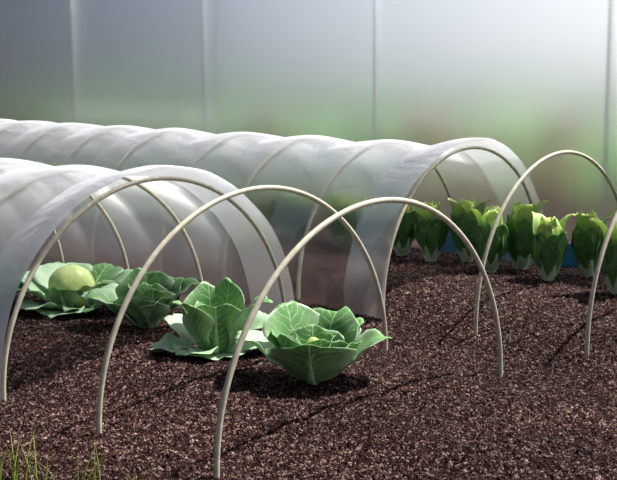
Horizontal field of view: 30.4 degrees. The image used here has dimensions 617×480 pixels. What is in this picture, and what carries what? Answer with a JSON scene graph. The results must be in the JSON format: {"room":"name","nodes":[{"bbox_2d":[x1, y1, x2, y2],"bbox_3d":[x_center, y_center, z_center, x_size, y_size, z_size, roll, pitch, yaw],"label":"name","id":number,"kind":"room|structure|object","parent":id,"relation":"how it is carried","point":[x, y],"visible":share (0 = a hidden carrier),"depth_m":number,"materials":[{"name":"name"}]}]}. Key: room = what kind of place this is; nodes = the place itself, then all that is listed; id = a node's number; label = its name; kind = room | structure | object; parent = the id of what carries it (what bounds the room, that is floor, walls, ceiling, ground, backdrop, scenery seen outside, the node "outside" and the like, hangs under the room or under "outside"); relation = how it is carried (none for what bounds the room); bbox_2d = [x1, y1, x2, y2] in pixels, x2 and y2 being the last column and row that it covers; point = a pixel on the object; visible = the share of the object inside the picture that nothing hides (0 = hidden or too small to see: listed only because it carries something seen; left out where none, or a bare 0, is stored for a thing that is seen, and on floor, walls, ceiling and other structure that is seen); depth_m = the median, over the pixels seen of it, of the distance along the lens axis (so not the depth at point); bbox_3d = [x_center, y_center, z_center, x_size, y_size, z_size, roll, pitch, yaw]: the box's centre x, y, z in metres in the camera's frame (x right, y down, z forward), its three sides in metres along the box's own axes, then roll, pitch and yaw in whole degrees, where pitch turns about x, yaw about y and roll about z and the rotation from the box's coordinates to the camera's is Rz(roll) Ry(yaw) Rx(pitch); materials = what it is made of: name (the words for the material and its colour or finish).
{"room":"greenhouse","nodes":[
{"label":"greenhouse","id":0,"kind":"room"},
{"bbox_2d":[0,247,616,479],"bbox_3d":[-2.514,-3.042,25.580,51.000,0.126,46.000,8,12,43],"label":"ground","id":1,"kind":"structure","parent":0,"point":[434,405],"depth_m":2.74,"materials":[{"name":"soil"}]},
{"bbox_2d":[0,427,39,479],"bbox_3d":[-0.564,0.428,2.233,0.077,0.107,0.135,1,9,4],"label":"grass tuft","id":2,"kind":"object","parent":1,"relation":"on","point":[15,477],"visible":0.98,"depth_m":2.24,"materials":[{"name":"green plant"}]},
{"bbox_2d":[3,433,53,479],"bbox_3d":[-0.546,0.438,2.211,0.119,0.101,0.106,8,12,43],"label":"grass tuft","id":3,"kind":"object","parent":1,"relation":"on","point":[34,456],"visible":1,"depth_m":2.21,"materials":[{"name":"green plant"}]},
{"bbox_2d":[17,262,132,318],"bbox_3d":[-0.762,0.158,3.684,0.400,0.161,0.397,8,12,43],"label":"cabbage","id":4,"kind":"object","parent":1,"relation":"on","point":[60,286],"visible":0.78,"depth_m":3.62,"materials":[{"name":"green plant"}]},
{"bbox_2d":[77,440,108,479],"bbox_3d":[-0.435,0.443,2.256,0.058,0.090,0.091,-5,10,-30],"label":"grass tuft","id":5,"kind":"object","parent":1,"relation":"on","point":[95,472],"visible":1,"depth_m":2.24,"materials":[{"name":"green plant"}]},
{"bbox_2d":[121,459,155,479],"bbox_3d":[-0.343,0.456,2.209,0.057,0.064,0.107,-6,11,-36],"label":"grass tuft","id":6,"kind":"object","parent":1,"relation":"on","point":[130,459],"visible":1,"depth_m":2.19,"materials":[{"name":"green plant"}]},
{"bbox_2d":[80,267,199,328],"bbox_3d":[-0.506,0.185,3.405,0.362,0.189,0.216,1,9,5],"label":"cabbage","id":7,"kind":"object","parent":1,"relation":"on","point":[151,301],"visible":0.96,"depth_m":3.39,"materials":[{"name":"green plant"}]},
{"bbox_2d":[1,176,285,400],"bbox_3d":[-0.411,0.114,3.125,0.013,0.580,1.005,8,12,43],"label":"hoop","id":8,"kind":"object","parent":1,"relation":"on","point":[89,205],"visible":0.87,"depth_m":2.92,"materials":[{"name":"beige plastic"}]},
{"bbox_2d":[0,158,294,403],"bbox_3d":[-1.231,-0.026,3.886,2.329,0.590,1.028,8,12,43],"label":"film","id":9,"kind":"object","parent":1,"relation":"on","point":[37,199],"visible":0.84,"depth_m":3.51,"materials":[{"name":"plastic"}]},
{"bbox_2d":[53,230,63,262],"bbox_3d":[-1.266,-0.007,3.922,0.013,0.580,1.005,8,12,43],"label":"hoop","id":10,"kind":"object","parent":9,"relation":"attached to","point":[54,231],"visible":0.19,"depth_m":4.28,"materials":[{"name":"beige plastic"}]},
{"bbox_2d":[89,195,128,268],"bbox_3d":[-0.973,0.035,3.650,0.013,0.580,1.005,8,12,43],"label":"hoop","id":11,"kind":"object","parent":9,"relation":"attached to","point":[91,197],"visible":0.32,"depth_m":3.96,"materials":[{"name":"beige plastic"}]},
{"bbox_2d":[121,177,202,282],"bbox_3d":[-0.686,0.075,3.382,0.013,0.580,1.005,8,12,43],"label":"hoop","id":12,"kind":"object","parent":9,"relation":"attached to","point":[128,179],"visible":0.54,"depth_m":3.64,"materials":[{"name":"beige plastic"}]},
{"bbox_2d":[150,277,272,360],"bbox_3d":[-0.245,0.221,3.095,0.365,0.217,0.240,0,9,0],"label":"cabbage","id":13,"kind":"object","parent":1,"relation":"on","point":[211,317],"visible":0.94,"depth_m":3.08,"materials":[{"name":"green plant"}]},
{"bbox_2d":[96,185,387,433],"bbox_3d":[-0.123,0.153,2.856,0.013,0.582,1.013,8,12,43],"label":"hoop","id":14,"kind":"object","parent":1,"relation":"on","point":[212,203],"visible":0.92,"depth_m":2.67,"materials":[{"name":"beige plastic"}]},
{"bbox_2d":[0,119,543,319],"bbox_3d":[-1.024,-0.303,5.696,4.517,0.598,1.024,8,12,43],"label":"film","id":15,"kind":"object","parent":1,"relation":"on","point":[331,270],"visible":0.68,"depth_m":4.38,"materials":[{"name":"plastic"}]},
{"bbox_2d":[431,164,457,253],"bbox_3d":[0.302,-0.093,4.462,0.013,0.590,1.001,8,12,43],"label":"hoop","id":16,"kind":"object","parent":15,"relation":"attached to","point":[435,168],"visible":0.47,"depth_m":4.72,"materials":[{"name":"beige plastic"}]},
{"bbox_2d":[384,146,533,298],"bbox_3d":[0.592,-0.052,4.191,0.013,0.590,1.001,8,12,43],"label":"hoop","id":17,"kind":"object","parent":15,"relation":"attached to","point":[449,154],"visible":0.72,"depth_m":4.01,"materials":[{"name":"beige plastic"}]},
{"bbox_2d":[235,300,390,384],"bbox_3d":[0.010,0.269,2.837,0.380,0.204,0.244,-2,9,-12],"label":"cabbage","id":18,"kind":"object","parent":1,"relation":"on","point":[315,345],"visible":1,"depth_m":2.83,"materials":[{"name":"green plant"}]},
{"bbox_2d":[213,197,502,477],"bbox_3d":[0.160,0.193,2.592,0.013,0.582,1.013,8,12,43],"label":"hoop","id":19,"kind":"object","parent":1,"relation":"on","point":[217,444],"visible":0.95,"depth_m":2.40,"materials":[{"name":"beige plastic"}]},
{"bbox_2d":[393,195,416,255],"bbox_3d":[0.387,-0.053,4.696,0.139,0.268,0.170,4,9,23],"label":"cabbage","id":20,"kind":"object","parent":1,"relation":"on","point":[405,235],"visible":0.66,"depth_m":4.64,"materials":[{"name":"green plant"}]},
{"bbox_2d":[412,199,449,261],"bbox_3d":[0.490,-0.030,4.567,0.148,0.264,0.140,-3,9,-18],"label":"cabbage","id":21,"kind":"object","parent":1,"relation":"on","point":[431,232],"visible":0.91,"depth_m":4.53,"materials":[{"name":"green plant"}]},
{"bbox_2d":[446,198,490,261],"bbox_3d":[0.632,-0.035,4.542,0.175,0.275,0.139,0,9,3],"label":"cabbage","id":22,"kind":"object","parent":1,"relation":"on","point":[465,220],"visible":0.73,"depth_m":4.50,"materials":[{"name":"green plant"}]},
{"bbox_2d":[466,205,509,272],"bbox_3d":[0.689,0.006,4.291,0.136,0.263,0.167,6,10,33],"label":"cabbage","id":23,"kind":"object","parent":1,"relation":"on","point":[499,245],"visible":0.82,"depth_m":4.24,"materials":[{"name":"green plant"}]},
{"bbox_2d":[506,200,549,268],"bbox_3d":[0.815,-0.010,4.351,0.157,0.280,0.149,6,11,36],"label":"cabbage","id":24,"kind":"object","parent":1,"relation":"on","point":[519,223],"visible":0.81,"depth_m":4.30,"materials":[{"name":"green plant"}]},
{"bbox_2d":[473,150,616,334],"bbox_3d":[0.872,-0.014,3.929,0.013,0.592,1.009,8,12,43],"label":"hoop","id":25,"kind":"object","parent":1,"relation":"on","point":[476,308],"visible":0.97,"depth_m":3.67,"materials":[{"name":"beige plastic"}]},
{"bbox_2d":[530,212,575,280],"bbox_3d":[0.869,0.033,4.098,0.165,0.259,0.131,4,9,22],"label":"cabbage","id":26,"kind":"object","parent":1,"relation":"on","point":[549,245],"visible":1,"depth_m":4.07,"materials":[{"name":"green plant"}]},
{"bbox_2d":[560,242,602,272],"bbox_3d":[1.210,0.102,4.590,1.850,0.145,0.020,8,12,43],"label":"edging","id":27,"kind":"object","parent":1,"relation":"on","point":[569,260],"visible":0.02,"depth_m":4.69,"materials":[{"name":"blue plastic"}]},
{"bbox_2d":[571,210,616,276],"bbox_3d":[1.023,0.024,4.157,0.170,0.268,0.139,-5,10,-31],"label":"cabbage","id":28,"kind":"object","parent":1,"relation":"on","point":[585,241],"visible":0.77,"depth_m":4.12,"materials":[{"name":"green plant"}]},
{"bbox_2d":[584,211,616,358],"bbox_3d":[1.159,0.027,3.661,0.013,0.592,1.009,8,12,43],"label":"hoop","id":29,"kind":"object","parent":1,"relation":"on","point":[614,220],"visible":0.96,"depth_m":3.33,"materials":[{"name":"beige plastic"}]},
{"bbox_2d":[588,219,616,294],"bbox_3d":[1.052,0.063,3.864,0.154,0.275,0.146,-7,11,-38],"label":"cabbage","id":30,"kind":"object","parent":1,"relation":"on","point":[609,263],"visible":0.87,"depth_m":3.83,"materials":[{"name":"green plant"}]},
{"bbox_2d":[0,0,616,242],"bbox_3d":[-0.643,-0.765,6.269,7.600,1.360,0.002,8,12,43],"label":"wall","id":31,"kind":"structure","parent":0,"point":[537,79],"depth_m":5.48,"materials":[{"name":"white plastic"}]}
]}

